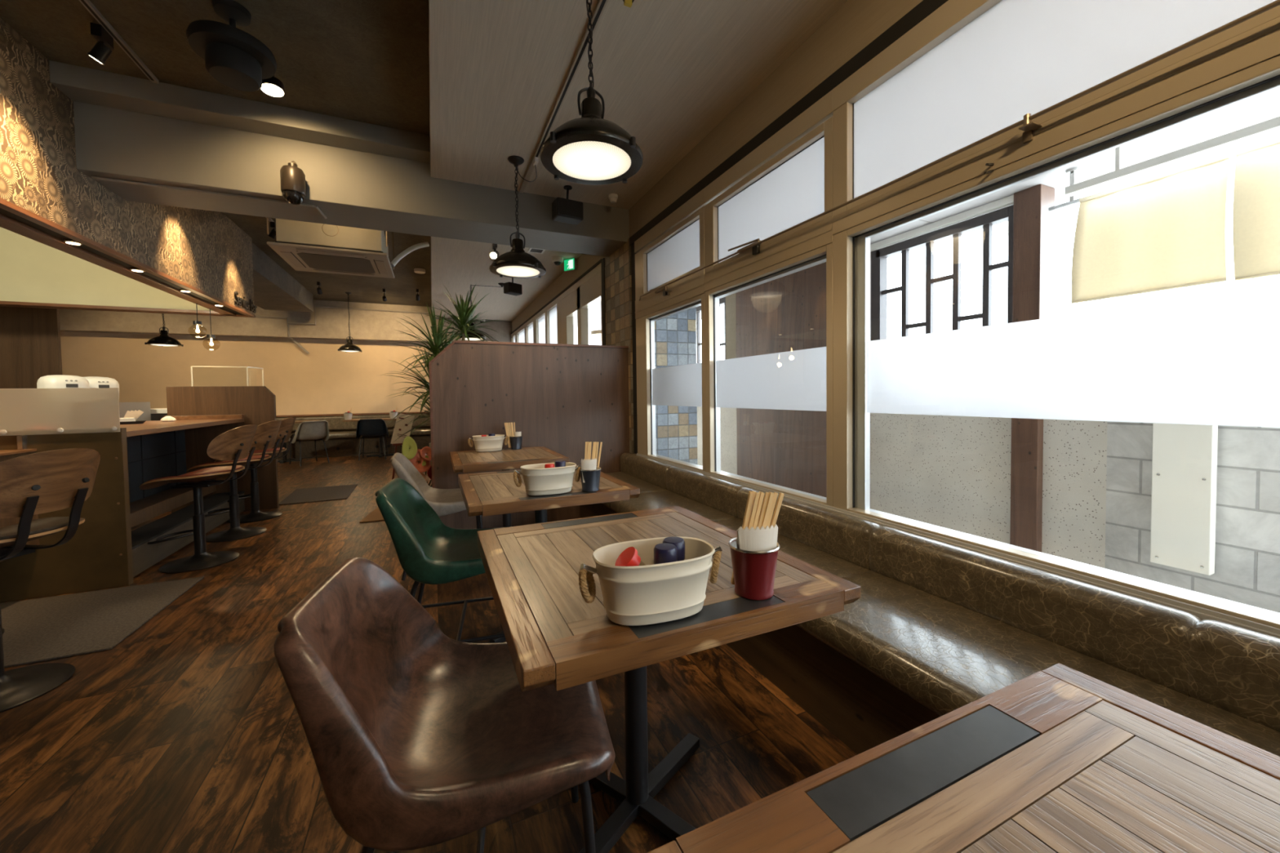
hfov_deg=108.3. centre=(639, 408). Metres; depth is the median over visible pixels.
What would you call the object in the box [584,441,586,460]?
chopstick
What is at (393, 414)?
bucket
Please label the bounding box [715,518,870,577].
seat cushion
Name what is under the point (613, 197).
smoke detector
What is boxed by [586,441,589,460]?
chopstick
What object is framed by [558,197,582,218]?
grille
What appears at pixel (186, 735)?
floor
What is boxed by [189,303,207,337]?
globe pendant
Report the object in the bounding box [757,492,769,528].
chopstick
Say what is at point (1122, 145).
trim
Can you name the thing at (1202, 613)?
window sill
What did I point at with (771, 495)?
chopstick
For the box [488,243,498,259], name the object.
track spotlight
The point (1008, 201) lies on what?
trim
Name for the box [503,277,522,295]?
wall speaker
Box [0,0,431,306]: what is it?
ceiling
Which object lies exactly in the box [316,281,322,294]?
track spotlight
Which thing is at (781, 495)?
chopstick
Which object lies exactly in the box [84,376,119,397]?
rice cooker
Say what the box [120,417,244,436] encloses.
countertop
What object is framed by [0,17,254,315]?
wall
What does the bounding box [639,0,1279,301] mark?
rod
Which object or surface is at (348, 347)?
pendant lamp
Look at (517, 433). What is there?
paper napkin
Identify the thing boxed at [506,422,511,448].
chopstick
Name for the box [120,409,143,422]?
card holder
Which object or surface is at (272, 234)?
track spotlight
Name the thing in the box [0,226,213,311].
wall
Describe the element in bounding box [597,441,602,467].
chopstick
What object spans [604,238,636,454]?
wall pier
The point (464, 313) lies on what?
dracaena plant
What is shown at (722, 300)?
lattice screen
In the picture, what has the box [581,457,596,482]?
paper napkin
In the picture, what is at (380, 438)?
table
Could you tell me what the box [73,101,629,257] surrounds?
beam
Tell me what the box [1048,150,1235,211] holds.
pole
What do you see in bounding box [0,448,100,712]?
bar stool
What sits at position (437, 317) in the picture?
conduit
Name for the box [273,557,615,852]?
shell chair
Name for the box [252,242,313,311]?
beam
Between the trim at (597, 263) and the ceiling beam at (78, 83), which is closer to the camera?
the ceiling beam at (78, 83)
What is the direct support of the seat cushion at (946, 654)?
on the window bench at (935, 628)
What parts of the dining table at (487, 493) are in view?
rail, cross rail, plank panel, cross rail, rail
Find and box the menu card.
[391,413,413,445]
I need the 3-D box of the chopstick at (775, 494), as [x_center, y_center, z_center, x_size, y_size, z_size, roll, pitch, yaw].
[0.275,0.286,1.025,0.067,0.198,0.005,-1,2,-11]
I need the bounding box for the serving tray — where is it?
[120,420,146,424]
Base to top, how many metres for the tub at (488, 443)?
0.121 m
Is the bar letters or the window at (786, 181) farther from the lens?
the bar letters
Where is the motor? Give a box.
[186,0,276,91]
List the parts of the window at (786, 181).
frame, frame, pane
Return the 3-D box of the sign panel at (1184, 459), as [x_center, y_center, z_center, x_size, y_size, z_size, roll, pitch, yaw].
[2.747,0.326,2.334,0.093,0.965,0.205,-2,2,-24]
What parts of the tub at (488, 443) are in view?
rope handle, rope handle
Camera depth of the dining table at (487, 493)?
2.05 m
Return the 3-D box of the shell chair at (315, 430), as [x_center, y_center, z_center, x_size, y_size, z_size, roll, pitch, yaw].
[-5.793,0.595,8.090,0.585,0.762,0.521,0,2,34]
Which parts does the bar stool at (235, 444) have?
seat plate, backrest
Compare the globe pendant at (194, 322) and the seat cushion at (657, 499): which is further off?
the globe pendant at (194, 322)
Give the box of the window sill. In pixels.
[635,453,1279,638]
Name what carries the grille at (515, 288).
attached to the wall speaker at (510, 288)
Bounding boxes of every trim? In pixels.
[0,197,254,317]
[0,301,255,317]
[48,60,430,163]
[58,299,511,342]
[511,258,601,333]
[600,257,605,345]
[629,0,947,245]
[631,243,637,453]
[870,194,1013,251]
[918,145,1139,222]
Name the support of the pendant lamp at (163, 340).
hanging from the ceiling at (367, 61)
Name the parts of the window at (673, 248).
frame, frame, pane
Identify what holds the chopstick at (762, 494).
in the cup at (753, 571)
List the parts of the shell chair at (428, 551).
leg, leg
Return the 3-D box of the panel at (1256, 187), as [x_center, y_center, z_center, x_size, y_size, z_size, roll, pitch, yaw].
[3.093,-0.869,1.335,0.055,0.598,1.742,-2,2,-24]
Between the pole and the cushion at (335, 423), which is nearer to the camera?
the pole
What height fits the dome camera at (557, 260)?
0.092 m
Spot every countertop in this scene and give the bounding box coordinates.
[0,435,39,561]
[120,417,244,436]
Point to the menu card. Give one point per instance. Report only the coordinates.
(400, 428)
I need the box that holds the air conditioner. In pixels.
[266,217,429,278]
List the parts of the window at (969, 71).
frame, pane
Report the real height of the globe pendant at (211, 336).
0.457 m
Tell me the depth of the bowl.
4.73 m
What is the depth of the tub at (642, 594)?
0.86 m
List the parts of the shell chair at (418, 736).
leg, leg, leg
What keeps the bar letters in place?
attached to the wall at (204, 250)
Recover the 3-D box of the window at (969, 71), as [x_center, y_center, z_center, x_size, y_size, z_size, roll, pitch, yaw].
[1.733,-0.448,0.383,0.103,1.934,3.900,-2,2,-24]
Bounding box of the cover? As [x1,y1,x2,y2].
[191,365,263,386]
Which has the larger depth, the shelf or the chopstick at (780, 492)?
the shelf
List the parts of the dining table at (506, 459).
rail, cross rail, plank panel, cross rail, rail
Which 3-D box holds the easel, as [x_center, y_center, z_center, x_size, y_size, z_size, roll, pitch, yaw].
[-2.570,0.545,4.998,0.297,0.984,0.321,-2,2,-33]
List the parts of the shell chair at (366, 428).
leg, leg, leg, leg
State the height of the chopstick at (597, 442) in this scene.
0.204 m
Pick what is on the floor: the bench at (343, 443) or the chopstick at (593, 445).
the bench at (343, 443)
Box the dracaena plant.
[381,282,506,448]
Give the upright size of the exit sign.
0.140 m
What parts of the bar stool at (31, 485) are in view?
seat plate, backrest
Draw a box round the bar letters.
[234,291,257,312]
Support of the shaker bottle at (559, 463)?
in the tub at (538, 480)
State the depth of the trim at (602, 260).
4.93 m
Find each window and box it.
[511,262,602,345]
[634,188,706,471]
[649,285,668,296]
[703,89,833,506]
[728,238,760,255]
[831,0,1279,628]
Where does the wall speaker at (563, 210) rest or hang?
attached to the ceiling at (667, 73)
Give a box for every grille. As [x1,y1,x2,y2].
[297,253,375,273]
[510,282,522,293]
[529,248,542,253]
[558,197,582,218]
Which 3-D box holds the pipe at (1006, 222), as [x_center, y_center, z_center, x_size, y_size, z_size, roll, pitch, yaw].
[3.735,-0.606,4.348,0.100,3.267,0.694,-2,2,-24]
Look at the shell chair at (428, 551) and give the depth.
2.02 m
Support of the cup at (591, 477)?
on the dining table at (487, 493)
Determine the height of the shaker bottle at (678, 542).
0.124 m
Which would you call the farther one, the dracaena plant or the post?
the dracaena plant
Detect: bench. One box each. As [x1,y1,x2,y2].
[275,411,431,460]
[579,453,1279,756]
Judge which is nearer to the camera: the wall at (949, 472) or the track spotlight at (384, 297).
the wall at (949, 472)
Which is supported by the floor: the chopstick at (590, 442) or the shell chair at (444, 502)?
the shell chair at (444, 502)
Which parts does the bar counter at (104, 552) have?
panel, foot rail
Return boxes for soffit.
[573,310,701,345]
[587,88,1279,311]
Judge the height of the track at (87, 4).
0.023 m
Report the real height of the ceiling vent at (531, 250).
0.012 m
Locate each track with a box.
[79,0,159,84]
[516,0,608,192]
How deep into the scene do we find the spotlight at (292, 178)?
3.16 m
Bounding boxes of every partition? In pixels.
[166,386,279,513]
[428,340,629,528]
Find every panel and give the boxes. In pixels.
[0,306,62,388]
[1071,152,1231,303]
[1150,422,1217,575]
[1232,137,1279,280]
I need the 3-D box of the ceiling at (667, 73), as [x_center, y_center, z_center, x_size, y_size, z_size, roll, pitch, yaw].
[-1.039,-2.003,4.364,1.710,0.310,13.700,-2,2,-24]
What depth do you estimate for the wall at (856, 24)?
2.54 m
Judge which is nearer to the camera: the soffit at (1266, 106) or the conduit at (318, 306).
the soffit at (1266, 106)
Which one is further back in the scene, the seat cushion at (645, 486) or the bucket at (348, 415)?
the bucket at (348, 415)
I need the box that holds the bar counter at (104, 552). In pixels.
[0,414,244,602]
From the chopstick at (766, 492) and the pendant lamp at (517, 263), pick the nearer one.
the chopstick at (766, 492)
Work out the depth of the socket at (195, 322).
4.74 m
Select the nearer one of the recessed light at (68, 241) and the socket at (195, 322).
the recessed light at (68, 241)
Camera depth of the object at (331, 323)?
9.08 m
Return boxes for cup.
[509,435,523,449]
[578,466,601,492]
[728,537,779,599]
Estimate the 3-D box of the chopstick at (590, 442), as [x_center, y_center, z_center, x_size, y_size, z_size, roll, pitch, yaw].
[-0.232,0.257,2.116,0.027,0.205,0.007,-2,2,-36]
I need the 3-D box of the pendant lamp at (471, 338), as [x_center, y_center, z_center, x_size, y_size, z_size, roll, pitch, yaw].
[-2.429,-1.480,7.097,0.714,0.862,0.410,-2,2,-24]
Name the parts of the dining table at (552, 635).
rail, cross rail, plank panel, cross rail, rail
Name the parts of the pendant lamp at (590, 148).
cord, chain, lamp shade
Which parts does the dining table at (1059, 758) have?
rail, cross rail, plank panel, rail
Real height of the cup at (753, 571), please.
0.106 m
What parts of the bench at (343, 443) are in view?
rail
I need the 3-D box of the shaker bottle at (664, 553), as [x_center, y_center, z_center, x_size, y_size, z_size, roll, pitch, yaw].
[0.051,0.333,0.914,0.046,0.124,0.046,-2,2,-24]
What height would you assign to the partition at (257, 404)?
1.288 m
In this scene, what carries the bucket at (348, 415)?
on the table at (380, 438)
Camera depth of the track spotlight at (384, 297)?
8.35 m
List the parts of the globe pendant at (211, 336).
cord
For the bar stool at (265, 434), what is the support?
on the floor
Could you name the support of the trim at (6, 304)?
attached to the wall at (31, 270)
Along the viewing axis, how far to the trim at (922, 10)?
2.21 m
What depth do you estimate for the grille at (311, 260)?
4.71 m
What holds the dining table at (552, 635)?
on the floor
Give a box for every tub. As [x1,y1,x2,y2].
[467,434,508,452]
[513,462,581,495]
[578,536,722,626]
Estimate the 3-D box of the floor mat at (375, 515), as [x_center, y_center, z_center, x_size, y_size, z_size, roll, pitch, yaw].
[-2.511,1.035,4.785,0.559,0.010,0.920,-2,2,-24]
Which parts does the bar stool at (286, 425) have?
backrest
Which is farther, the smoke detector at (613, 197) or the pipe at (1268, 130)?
the smoke detector at (613, 197)
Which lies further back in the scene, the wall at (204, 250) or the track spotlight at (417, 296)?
the track spotlight at (417, 296)
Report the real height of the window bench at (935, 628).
0.605 m
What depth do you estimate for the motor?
2.27 m
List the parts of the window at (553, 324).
frosted pane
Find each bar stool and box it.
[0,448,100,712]
[139,424,257,573]
[186,420,281,542]
[214,417,296,523]
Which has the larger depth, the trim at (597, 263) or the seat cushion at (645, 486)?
the trim at (597, 263)
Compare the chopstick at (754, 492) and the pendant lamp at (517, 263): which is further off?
the pendant lamp at (517, 263)
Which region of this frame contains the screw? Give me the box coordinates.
[983,163,994,173]
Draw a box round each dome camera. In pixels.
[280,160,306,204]
[551,256,563,265]
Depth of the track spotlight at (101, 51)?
2.40 m
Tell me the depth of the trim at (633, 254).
4.28 m
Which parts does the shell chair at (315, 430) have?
leg, leg, leg, leg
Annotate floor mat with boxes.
[0,576,204,667]
[279,484,357,505]
[360,506,384,523]
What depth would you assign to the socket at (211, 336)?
5.03 m
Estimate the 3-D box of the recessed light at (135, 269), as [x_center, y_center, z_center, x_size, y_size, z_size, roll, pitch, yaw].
[-3.873,-1.066,3.565,0.080,0.019,0.080,-2,2,-24]
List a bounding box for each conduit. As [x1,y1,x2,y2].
[91,176,326,218]
[255,305,428,354]
[436,317,511,322]
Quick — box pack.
[160,415,176,422]
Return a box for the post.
[1009,183,1054,552]
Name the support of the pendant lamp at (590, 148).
hanging from the ceiling at (667, 73)
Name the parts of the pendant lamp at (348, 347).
chain, lamp shade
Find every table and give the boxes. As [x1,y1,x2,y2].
[277,420,315,463]
[342,417,396,457]
[449,446,569,527]
[457,465,639,643]
[476,506,860,852]
[647,663,1279,852]
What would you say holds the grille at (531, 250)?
attached to the ceiling vent at (531, 250)
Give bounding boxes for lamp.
[144,313,183,346]
[337,292,361,351]
[457,282,503,340]
[489,155,546,278]
[539,0,643,184]
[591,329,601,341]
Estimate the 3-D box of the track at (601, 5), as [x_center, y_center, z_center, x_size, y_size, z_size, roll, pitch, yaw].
[0.261,-1.681,0.954,0.140,0.163,6.400,-2,2,-24]
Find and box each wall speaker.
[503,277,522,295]
[551,185,583,224]
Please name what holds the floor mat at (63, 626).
on the floor
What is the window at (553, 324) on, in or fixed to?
in the wall
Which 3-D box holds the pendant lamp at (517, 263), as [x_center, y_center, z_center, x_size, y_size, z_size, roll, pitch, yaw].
[-0.903,-1.410,3.398,0.405,0.822,0.405,-1,2,2]
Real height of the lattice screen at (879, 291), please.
1.240 m
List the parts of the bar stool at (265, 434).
backrest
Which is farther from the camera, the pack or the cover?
the cover
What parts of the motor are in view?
rod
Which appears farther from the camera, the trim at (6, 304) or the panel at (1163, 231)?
the trim at (6, 304)
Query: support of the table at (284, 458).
on the floor
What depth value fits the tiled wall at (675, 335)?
4.66 m
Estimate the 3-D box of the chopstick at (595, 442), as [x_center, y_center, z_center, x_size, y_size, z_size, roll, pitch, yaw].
[-0.211,0.257,2.114,0.033,0.204,0.007,-2,2,-37]
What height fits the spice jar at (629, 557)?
0.079 m
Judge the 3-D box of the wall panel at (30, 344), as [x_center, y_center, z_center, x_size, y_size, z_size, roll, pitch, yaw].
[-7.491,-0.462,5.266,1.260,3.109,0.040,-2,2,-24]
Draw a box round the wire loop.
[622,0,634,7]
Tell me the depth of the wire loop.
1.88 m
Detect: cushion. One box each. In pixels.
[275,413,430,431]
[289,427,431,439]
[601,471,666,509]
[610,489,737,521]
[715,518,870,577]
[795,570,1188,716]
[1168,696,1279,756]
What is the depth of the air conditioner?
4.46 m
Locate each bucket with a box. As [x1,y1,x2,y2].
[343,408,352,420]
[389,407,397,418]
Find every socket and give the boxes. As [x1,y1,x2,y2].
[192,320,201,325]
[206,334,215,338]
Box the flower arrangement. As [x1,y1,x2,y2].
[401,435,431,487]
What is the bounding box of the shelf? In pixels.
[119,401,151,421]
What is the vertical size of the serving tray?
0.022 m
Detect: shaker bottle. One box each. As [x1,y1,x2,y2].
[555,460,565,467]
[653,542,677,564]
[662,536,684,561]
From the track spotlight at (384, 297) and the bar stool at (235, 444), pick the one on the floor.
the bar stool at (235, 444)
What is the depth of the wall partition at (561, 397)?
4.01 m
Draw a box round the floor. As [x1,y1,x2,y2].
[0,453,857,852]
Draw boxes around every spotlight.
[86,22,113,65]
[260,75,284,97]
[267,221,275,239]
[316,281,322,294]
[382,288,386,301]
[415,288,420,300]
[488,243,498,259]
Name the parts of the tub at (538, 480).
rope handle, rope handle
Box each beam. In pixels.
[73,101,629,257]
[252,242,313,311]
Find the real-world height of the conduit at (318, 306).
0.955 m
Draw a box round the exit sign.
[564,257,576,271]
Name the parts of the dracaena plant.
crown, crown, crown, crown, crown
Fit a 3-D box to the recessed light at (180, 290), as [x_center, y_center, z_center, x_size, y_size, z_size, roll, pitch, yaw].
[-4.184,-1.083,4.258,0.080,0.019,0.080,-2,2,-24]
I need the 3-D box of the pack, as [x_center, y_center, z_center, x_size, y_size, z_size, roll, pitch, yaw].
[-4.257,0.095,4.177,0.107,0.052,0.076,-2,2,-24]
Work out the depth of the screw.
1.52 m
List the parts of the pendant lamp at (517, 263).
cord, chain, lamp shade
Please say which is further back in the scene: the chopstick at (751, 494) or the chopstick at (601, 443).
the chopstick at (601, 443)
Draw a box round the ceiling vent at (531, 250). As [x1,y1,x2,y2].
[527,248,545,253]
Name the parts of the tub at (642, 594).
rope handle, rope handle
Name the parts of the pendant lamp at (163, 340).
lamp shade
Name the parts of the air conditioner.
threaded rod, panel, casing, threaded rod, threaded rod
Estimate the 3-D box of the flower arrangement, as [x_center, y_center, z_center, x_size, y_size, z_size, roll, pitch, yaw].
[-1.879,0.644,3.982,0.425,0.824,0.465,-1,2,-9]
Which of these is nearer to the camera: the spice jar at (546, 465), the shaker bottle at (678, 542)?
the shaker bottle at (678, 542)
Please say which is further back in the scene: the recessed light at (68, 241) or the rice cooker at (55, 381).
the rice cooker at (55, 381)
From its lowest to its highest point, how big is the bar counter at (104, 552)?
1.000 m
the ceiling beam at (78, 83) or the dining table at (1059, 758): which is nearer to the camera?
the dining table at (1059, 758)
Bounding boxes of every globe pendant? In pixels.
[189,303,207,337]
[204,308,219,349]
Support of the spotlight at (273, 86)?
attached to the ceiling at (367, 61)
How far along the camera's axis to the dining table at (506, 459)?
3.21 m
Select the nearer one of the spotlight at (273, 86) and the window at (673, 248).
the spotlight at (273, 86)
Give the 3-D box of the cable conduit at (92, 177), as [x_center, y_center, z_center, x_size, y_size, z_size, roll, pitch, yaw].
[-2.960,-1.477,3.275,1.208,0.018,0.239,-2,2,-24]
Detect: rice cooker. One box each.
[36,374,89,388]
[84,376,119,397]
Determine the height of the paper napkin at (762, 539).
0.107 m
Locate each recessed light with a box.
[62,238,83,244]
[129,266,145,271]
[179,288,191,292]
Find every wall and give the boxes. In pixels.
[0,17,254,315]
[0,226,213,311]
[60,331,444,433]
[511,0,923,331]
[654,306,697,464]
[697,249,1279,613]
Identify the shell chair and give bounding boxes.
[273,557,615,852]
[288,420,329,466]
[355,418,388,461]
[374,478,505,642]
[390,453,482,580]
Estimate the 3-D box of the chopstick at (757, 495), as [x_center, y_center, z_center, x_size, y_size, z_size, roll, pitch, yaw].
[0.237,0.286,1.017,0.060,0.200,0.006,-1,2,-14]
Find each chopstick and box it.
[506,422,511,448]
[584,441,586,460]
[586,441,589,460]
[588,441,591,457]
[591,441,595,460]
[593,441,596,459]
[595,441,599,459]
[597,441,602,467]
[731,491,753,584]
[746,490,755,527]
[747,492,759,529]
[752,492,764,529]
[756,492,768,526]
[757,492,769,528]
[761,492,773,528]
[765,492,777,527]
[769,492,782,525]
[770,493,784,527]
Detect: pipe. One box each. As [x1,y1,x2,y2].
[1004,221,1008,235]
[1064,115,1279,197]
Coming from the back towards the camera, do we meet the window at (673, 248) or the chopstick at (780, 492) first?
the window at (673, 248)
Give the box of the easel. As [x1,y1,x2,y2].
[391,413,405,479]
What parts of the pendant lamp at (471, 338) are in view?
lamp shade, chain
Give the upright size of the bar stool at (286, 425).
0.969 m
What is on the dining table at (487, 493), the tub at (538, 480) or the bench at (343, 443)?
the tub at (538, 480)
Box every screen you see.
[0,387,119,435]
[696,297,725,363]
[871,204,1013,340]
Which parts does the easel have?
leg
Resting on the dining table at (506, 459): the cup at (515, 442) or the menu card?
the cup at (515, 442)
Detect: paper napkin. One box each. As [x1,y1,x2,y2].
[515,431,521,436]
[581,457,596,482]
[737,524,777,551]
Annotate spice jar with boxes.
[544,463,554,468]
[614,546,646,566]
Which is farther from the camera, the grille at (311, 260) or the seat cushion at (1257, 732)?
the grille at (311, 260)
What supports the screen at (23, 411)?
attached to the bar counter at (104, 552)
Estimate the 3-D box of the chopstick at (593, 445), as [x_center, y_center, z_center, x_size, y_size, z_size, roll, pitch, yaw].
[-0.219,0.257,2.112,0.034,0.204,0.007,-2,2,-31]
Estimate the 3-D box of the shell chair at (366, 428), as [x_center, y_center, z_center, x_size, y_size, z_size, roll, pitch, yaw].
[-4.996,0.567,8.664,0.521,0.762,0.585,-2,2,-24]
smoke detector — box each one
[413,267,425,273]
[608,193,617,203]
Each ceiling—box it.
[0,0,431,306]
[428,0,848,321]
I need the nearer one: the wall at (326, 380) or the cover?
the cover
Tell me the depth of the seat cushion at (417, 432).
9.37 m

